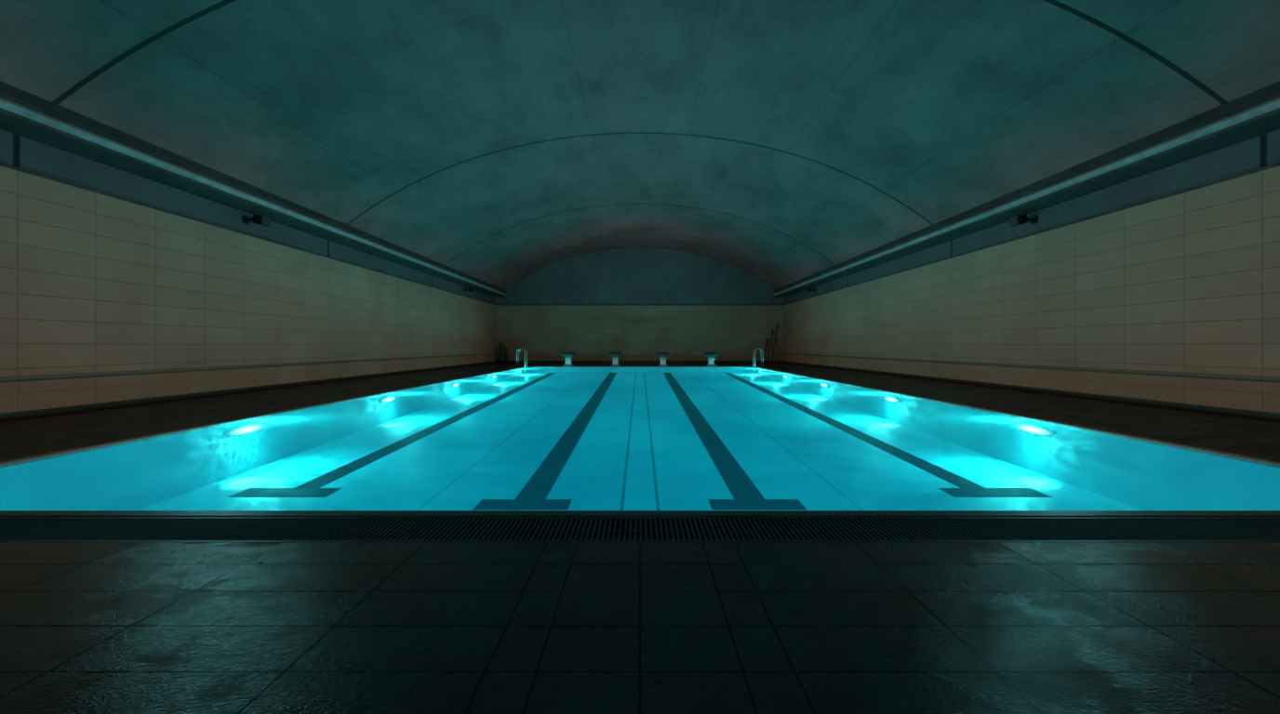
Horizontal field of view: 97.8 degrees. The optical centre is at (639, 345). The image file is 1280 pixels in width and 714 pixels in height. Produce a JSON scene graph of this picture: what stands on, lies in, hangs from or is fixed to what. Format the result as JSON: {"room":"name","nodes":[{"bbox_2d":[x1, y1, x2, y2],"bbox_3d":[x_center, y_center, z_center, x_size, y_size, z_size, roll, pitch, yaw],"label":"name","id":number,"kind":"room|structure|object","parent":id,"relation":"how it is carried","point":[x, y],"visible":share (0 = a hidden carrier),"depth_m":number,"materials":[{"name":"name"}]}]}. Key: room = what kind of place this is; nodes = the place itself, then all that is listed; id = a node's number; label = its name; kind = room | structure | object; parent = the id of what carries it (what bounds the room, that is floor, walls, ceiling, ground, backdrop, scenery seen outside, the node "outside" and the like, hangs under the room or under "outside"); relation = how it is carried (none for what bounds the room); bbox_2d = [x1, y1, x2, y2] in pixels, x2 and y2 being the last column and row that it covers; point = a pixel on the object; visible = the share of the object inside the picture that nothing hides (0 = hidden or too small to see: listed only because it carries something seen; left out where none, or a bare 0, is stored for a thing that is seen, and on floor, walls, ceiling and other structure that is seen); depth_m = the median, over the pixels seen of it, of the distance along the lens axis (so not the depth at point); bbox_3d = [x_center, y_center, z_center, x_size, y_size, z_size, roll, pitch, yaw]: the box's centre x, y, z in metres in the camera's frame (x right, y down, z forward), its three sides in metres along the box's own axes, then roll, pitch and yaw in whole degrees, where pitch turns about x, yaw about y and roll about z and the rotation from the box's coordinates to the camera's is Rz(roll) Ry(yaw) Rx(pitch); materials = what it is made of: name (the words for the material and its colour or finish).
{"room":"indoor swimming pool","nodes":[
{"label":"indoor swimming pool","id":0,"kind":"room"},
{"bbox_2d":[0,129,496,413],"bbox_3d":[-10.450,-1.390,18.050,0.300,5.420,44.700,0,0,0],"label":"wall","id":1,"kind":"structure","parent":0,"point":[90,282],"depth_m":12.34,"materials":[{"name":"beige tile"}]},
{"bbox_2d":[0,360,496,420],"bbox_3d":[-10.285,1.145,18.050,0.070,0.110,44.100,0,0,0],"label":"baseboard","id":2,"kind":"structure","parent":1,"relation":"attached to","point":[92,406],"depth_m":12.34,"materials":[{"name":"black tile"}]},
{"bbox_2d":[0,162,496,306],"bbox_3d":[-10.307,-2.925,18.050,0.085,0.050,44.100,0,0,0],"label":"trim","id":3,"kind":"structure","parent":1,"relation":"attached to","point":[1,164],"depth_m":12.36,"materials":[{"name":"beige tile"}]},
{"bbox_2d":[0,352,497,381],"bbox_3d":[-10.275,0.535,18.050,0.090,0.070,44.100,0,0,0],"label":"trim","id":4,"kind":"structure","parent":1,"relation":"attached to","point":[95,374],"depth_m":12.31,"materials":[{"name":"tile"}]},
{"bbox_2d":[0,80,507,297],"bbox_3d":[-9.945,-3.810,18.080,0.910,0.620,44.160,0,0,0],"label":"trim","id":5,"kind":"structure","parent":1,"relation":"attached to","point":[22,113],"depth_m":11.70,"materials":[{"name":"grey metal"}]},
{"bbox_2d":[242,213,270,226],"bbox_3d":[-10.043,-3.275,14.600,0.575,0.270,0.386,0,0,0],"label":"floodlight","id":6,"kind":"object","parent":1,"relation":"attached to","point":[259,220],"visible":1,"depth_m":14.50,"materials":[{"name":"black plastic"}]},
{"bbox_2d":[464,288,475,293],"bbox_3d":[-10.043,-3.275,32.900,0.575,0.270,0.386,0,0,0],"label":"floodlight","id":7,"kind":"object","parent":1,"relation":"attached to","point":[473,290],"visible":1,"depth_m":32.76,"materials":[{"name":"black plastic"}]},
{"bbox_2d":[0,0,1279,290],"bbox_3d":[0.000,-5.670,18.050,19.890,3.380,44.700,0,0,0],"label":"ceiling","id":8,"kind":"structure","parent":0,"point":[498,143],"depth_m":13.01,"materials":[{"name":"concrete"}]},
{"bbox_2d":[0,362,1279,713],"bbox_3d":[0.000,1.260,18.200,20.600,0.120,44.400,0,0,0],"label":"floor","id":9,"kind":"structure","parent":0,"point":[86,628],"depth_m":2.50,"materials":[{"name":"tile"}]},
{"bbox_2d":[497,347,508,362],"bbox_3d":[-9.600,0.675,39.200,0.684,1.050,0.484,0,0,0],"label":"equipment rack","id":10,"kind":"object","parent":9,"relation":"on","point":[507,354],"visible":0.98,"depth_m":38.98,"materials":[{"name":"black plastic"}]},
{"bbox_2d":[499,342,501,360],"bbox_3d":[-9.788,0.410,39.196,0.156,1.280,0.155,0,0,0],"label":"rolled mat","id":11,"kind":"object","parent":10,"relation":"on","point":[500,342],"visible":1,"depth_m":39.13,"materials":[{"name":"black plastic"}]},
{"bbox_2d":[502,345,504,360],"bbox_3d":[-9.578,0.490,39.196,0.156,1.120,0.155,0,0,0],"label":"rolled mat","id":12,"kind":"object","parent":10,"relation":"on","point":[502,345],"visible":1,"depth_m":39.13,"materials":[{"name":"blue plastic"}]},
{"bbox_2d":[560,352,575,366],"bbox_3d":[-4.180,0.780,32.601,0.740,0.840,0.797,0,0,0],"label":"starting block","id":13,"kind":"object","parent":9,"relation":"on","point":[567,355],"visible":0.94,"depth_m":32.43,"materials":[{"name":"silver plastic"}]},
{"bbox_2d":[609,352,622,366],"bbox_3d":[-1.430,0.780,32.601,0.740,0.840,0.797,0,0,0],"label":"starting block","id":14,"kind":"object","parent":9,"relation":"on","point":[615,355],"visible":0.95,"depth_m":32.44,"materials":[{"name":"silver metal"}]},
{"bbox_2d":[0,366,1279,517],"bbox_3d":[0.000,1.790,18.020,13.140,1.191,28.200,0,0,0],"label":"swimming pool","id":15,"kind":"object","parent":9,"relation":"in","point":[542,441],"visible":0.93,"depth_m":8.77,"materials":[{"name":"teal liquid"}]},
{"bbox_2d":[223,423,267,437],"bbox_3d":[-6.442,1.375,9.150,0.013,0.185,1.020,0,0,0],"label":"lamp","id":16,"kind":"object","parent":15,"relation":"attached to","point":[245,430],"visible":1,"depth_m":9.11,"materials":[{"name":"glass"}]},
{"bbox_2d":[378,395,397,403],"bbox_3d":[-6.442,1.375,14.300,0.013,0.185,1.020,0,0,0],"label":"lamp","id":17,"kind":"object","parent":15,"relation":"attached to","point":[388,399],"visible":1,"depth_m":14.28,"materials":[{"name":"glass"}]},
{"bbox_2d":[450,382,460,387],"bbox_3d":[-6.442,1.375,19.500,0.013,0.185,1.020,0,0,0],"label":"lamp","id":18,"kind":"object","parent":15,"relation":"attached to","point":[456,384],"visible":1,"depth_m":19.45,"materials":[{"name":"glass"}]},
{"bbox_2d":[516,348,527,373],"bbox_3d":[-6.595,0.844,31.100,0.530,1.408,0.620,0,0,0],"label":"pool ladder","id":19,"kind":"object","parent":15,"relation":"on","point":[518,349],"visible":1,"depth_m":30.93,"materials":[{"name":"silver metal"}]},
{"bbox_2d":[752,348,763,373],"bbox_3d":[6.595,0.844,31.100,0.530,1.408,0.620,0,0,0],"label":"pool ladder","id":20,"kind":"object","parent":15,"relation":"on","point":[755,349],"visible":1,"depth_m":31.00,"materials":[{"name":"silver metal"}]},
{"bbox_2d":[819,382,829,387],"bbox_3d":[6.442,1.375,19.500,0.013,0.185,1.020,0,0,0],"label":"lamp","id":21,"kind":"object","parent":15,"relation":"attached to","point":[822,384],"visible":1,"depth_m":19.45,"materials":[{"name":"glass"}]},
{"bbox_2d":[882,395,901,403],"bbox_3d":[6.442,1.375,14.300,0.013,0.185,1.020,0,0,0],"label":"lamp","id":22,"kind":"object","parent":15,"relation":"attached to","point":[890,399],"visible":1,"depth_m":14.28,"materials":[{"name":"glass"}]},
{"bbox_2d":[1012,423,1056,437],"bbox_3d":[6.442,1.375,9.150,0.013,0.185,1.020,0,0,0],"label":"lamp","id":23,"kind":"object","parent":15,"relation":"attached to","point":[1034,430],"visible":1,"depth_m":9.11,"materials":[{"name":"glass"}]},
{"bbox_2d":[0,517,1279,543],"bbox_3d":[0.000,1.260,3.659,13.100,0.120,0.502,0,0,0],"label":"grate","id":24,"kind":"object","parent":9,"relation":"in","point":[12,529],"visible":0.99,"depth_m":3.75,"materials":[{"name":"metal"}]},
{"bbox_2d":[656,352,669,366],"bbox_3d":[1.350,0.780,32.601,0.740,0.840,0.797,0,0,0],"label":"starting block","id":25,"kind":"object","parent":9,"relation":"on","point":[662,355],"visible":0.95,"depth_m":32.43,"materials":[{"name":"silver metal"}]},
{"bbox_2d":[704,352,718,366],"bbox_3d":[4.150,0.780,32.601,0.740,0.840,0.797,0,0,0],"label":"starting block","id":26,"kind":"object","parent":9,"relation":"on","point":[711,356],"visible":0.96,"depth_m":32.44,"materials":[{"name":"silver metal"}]},
{"bbox_2d":[767,330,773,362],"bbox_3d":[9.247,0.028,39.681,0.100,2.378,0.922,0,0,37],"label":"pole","id":27,"kind":"object","parent":9,"relation":"on","point":[772,330],"visible":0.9,"depth_m":39.69,"materials":[{"name":"black plastic"}]},
{"bbox_2d":[771,324,777,362],"bbox_3d":[9.547,-0.172,39.656,0.099,2.777,1.024,0,0,40],"label":"pole","id":28,"kind":"object","parent":9,"relation":"on","point":[777,325],"visible":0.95,"depth_m":39.64,"materials":[{"name":"black plastic"}]},
{"bbox_2d":[496,306,783,360],"bbox_3d":[0.000,-0.800,40.250,20.600,4.240,0.300,0,0,0],"label":"wall","id":29,"kind":"structure","parent":0,"point":[639,333],"depth_m":40.10,"materials":[{"name":"beige tile"}]},
{"bbox_2d":[496,360,783,362],"bbox_3d":[0.000,1.145,40.085,20.600,0.110,0.070,0,0,0],"label":"baseboard","id":30,"kind":"structure","parent":29,"relation":"attached to","point":[497,361],"depth_m":40.05,"materials":[{"name":"black tile"}]},
{"bbox_2d":[496,305,783,306],"bbox_3d":[0.000,-2.935,40.130,20.600,0.070,0.140,0,0,0],"label":"trim","id":31,"kind":"structure","parent":29,"relation":"attached to","point":[497,305],"depth_m":40.06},
{"bbox_2d":[496,248,783,305],"bbox_3d":[0.000,-5.050,40.280,21.200,4.260,0.240,0,0,0],"label":"wall","id":32,"kind":"structure","parent":0,"point":[620,276],"depth_m":40.16,"materials":[{"name":"concrete"}]},
{"bbox_2d":[783,129,1279,413],"bbox_3d":[10.450,-1.390,18.050,0.300,5.420,44.700,0,0,0],"label":"wall","id":33,"kind":"structure","parent":0,"point":[1189,282],"depth_m":12.37,"materials":[{"name":"beige tile"}]},
{"bbox_2d":[804,288,815,293],"bbox_3d":[10.043,-3.275,32.900,0.575,0.270,0.386,0,0,0],"label":"floodlight","id":34,"kind":"object","parent":33,"relation":"attached to","point":[806,290],"visible":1,"depth_m":32.76,"materials":[{"name":"black plastic"}]},
{"bbox_2d":[1009,213,1037,226],"bbox_3d":[10.043,-3.275,14.600,0.575,0.270,0.386,0,0,0],"label":"floodlight","id":35,"kind":"object","parent":33,"relation":"attached to","point":[1020,220],"visible":1,"depth_m":14.50,"materials":[{"name":"black plastic"}]},
{"bbox_2d":[772,80,1279,297],"bbox_3d":[9.945,-3.810,18.080,0.910,0.620,44.160,0,0,0],"label":"trim","id":36,"kind":"structure","parent":33,"relation":"attached to","point":[1256,113],"depth_m":11.70,"materials":[{"name":"grey metal"}]},
{"bbox_2d":[782,352,1279,381],"bbox_3d":[10.275,0.535,18.050,0.090,0.070,44.100,0,0,0],"label":"trim","id":37,"kind":"structure","parent":33,"relation":"attached to","point":[1184,374],"depth_m":12.31,"materials":[{"name":"tile"}]},
{"bbox_2d":[783,360,1279,420],"bbox_3d":[10.285,1.145,18.050,0.070,0.110,44.100,0,0,0],"label":"baseboard","id":38,"kind":"structure","parent":33,"relation":"attached to","point":[1187,406],"depth_m":12.34,"materials":[{"name":"black tile"}]},
{"bbox_2d":[783,162,1279,306],"bbox_3d":[10.307,-2.925,18.050,0.085,0.050,44.100,0,0,0],"label":"trim","id":39,"kind":"structure","parent":33,"relation":"attached to","point":[1276,164],"depth_m":12.36,"materials":[{"name":"beige tile"}]}
]}

